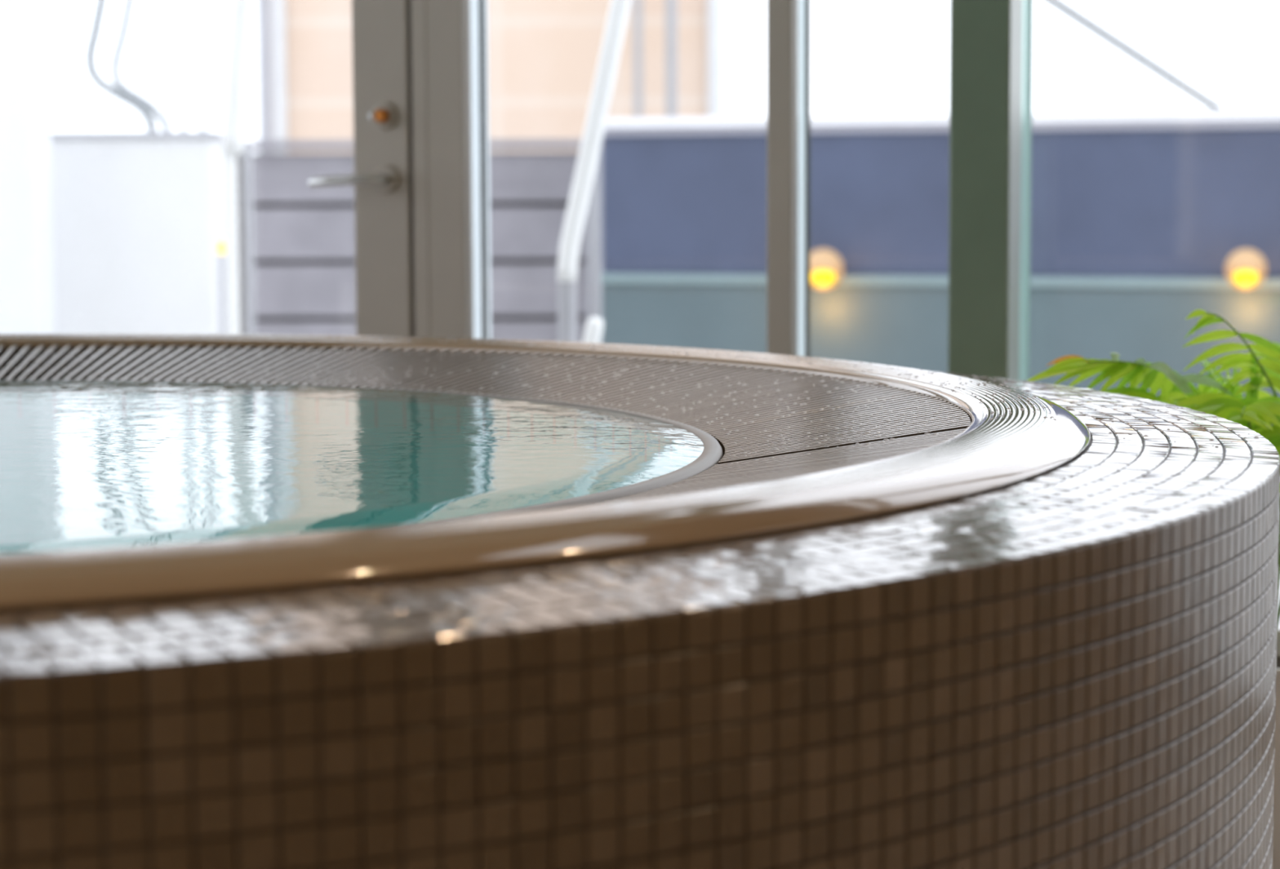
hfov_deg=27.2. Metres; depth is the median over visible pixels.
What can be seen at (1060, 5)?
cable
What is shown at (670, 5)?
downpipe
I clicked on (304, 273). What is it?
slatted fence
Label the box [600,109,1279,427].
wall
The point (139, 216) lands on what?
cabinet
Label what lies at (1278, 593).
ground
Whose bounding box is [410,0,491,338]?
door frame
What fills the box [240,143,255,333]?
post
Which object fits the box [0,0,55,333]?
wall
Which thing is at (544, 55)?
building
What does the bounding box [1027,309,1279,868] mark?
potted palm
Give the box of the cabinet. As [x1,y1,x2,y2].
[50,131,226,333]
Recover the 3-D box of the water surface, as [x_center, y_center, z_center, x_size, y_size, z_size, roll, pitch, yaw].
[-0.941,0.013,2.892,2.045,0.008,2.045,-2,5,-13]
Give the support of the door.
on the floor
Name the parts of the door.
lever handle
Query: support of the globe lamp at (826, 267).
attached to the wall at (1138, 218)
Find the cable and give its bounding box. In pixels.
[1044,0,1227,110]
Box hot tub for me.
[0,333,1279,868]
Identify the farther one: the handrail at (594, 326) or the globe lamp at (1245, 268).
the globe lamp at (1245, 268)
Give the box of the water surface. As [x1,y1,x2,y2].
[0,380,703,533]
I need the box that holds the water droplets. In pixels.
[1,333,1258,463]
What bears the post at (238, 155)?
on the ground
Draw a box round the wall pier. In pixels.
[256,0,275,152]
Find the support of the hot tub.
on the floor
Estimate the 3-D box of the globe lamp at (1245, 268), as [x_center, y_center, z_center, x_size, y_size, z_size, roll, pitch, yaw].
[2.426,-0.664,10.575,0.160,0.161,0.237,2,6,20]
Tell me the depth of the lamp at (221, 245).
9.28 m
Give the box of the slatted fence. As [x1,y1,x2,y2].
[244,139,602,342]
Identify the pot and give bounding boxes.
[1272,629,1279,868]
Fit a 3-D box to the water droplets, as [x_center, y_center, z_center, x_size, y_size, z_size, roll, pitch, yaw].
[-0.368,-0.089,3.711,2.856,0.053,1.123,4,7,36]
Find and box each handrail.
[222,0,253,333]
[557,0,631,342]
[582,316,603,342]
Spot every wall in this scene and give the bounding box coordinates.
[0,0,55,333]
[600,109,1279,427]
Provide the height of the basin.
0.624 m
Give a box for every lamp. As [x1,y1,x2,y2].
[217,240,226,333]
[809,248,843,288]
[1225,248,1266,288]
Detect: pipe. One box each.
[84,0,157,131]
[111,0,171,131]
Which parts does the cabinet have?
lid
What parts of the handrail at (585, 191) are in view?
rail post, rail post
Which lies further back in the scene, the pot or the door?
the door
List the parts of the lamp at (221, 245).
lamp glass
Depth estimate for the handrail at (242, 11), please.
7.33 m
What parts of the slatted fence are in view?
rail, fence post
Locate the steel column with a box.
[947,0,1022,380]
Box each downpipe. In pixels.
[633,0,642,118]
[665,0,676,117]
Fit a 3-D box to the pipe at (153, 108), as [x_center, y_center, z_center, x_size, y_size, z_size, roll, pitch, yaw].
[-2.133,-1.087,11.347,0.257,2.412,0.036,0,5,0]
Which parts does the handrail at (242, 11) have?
rail post, rail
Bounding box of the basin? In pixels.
[0,419,697,554]
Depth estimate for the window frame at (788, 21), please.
5.03 m
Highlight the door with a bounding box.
[308,0,414,337]
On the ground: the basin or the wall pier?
the wall pier
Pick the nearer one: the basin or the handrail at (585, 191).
the basin
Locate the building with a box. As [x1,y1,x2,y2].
[273,0,724,152]
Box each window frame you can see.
[767,0,810,356]
[1022,0,1033,380]
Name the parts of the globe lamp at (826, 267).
bulb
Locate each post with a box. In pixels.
[235,153,244,333]
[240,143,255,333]
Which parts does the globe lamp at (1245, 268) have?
bulb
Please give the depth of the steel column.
4.71 m
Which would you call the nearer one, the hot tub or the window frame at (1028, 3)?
the hot tub
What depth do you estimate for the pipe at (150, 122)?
10.89 m
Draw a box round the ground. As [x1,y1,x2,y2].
[1277,493,1279,629]

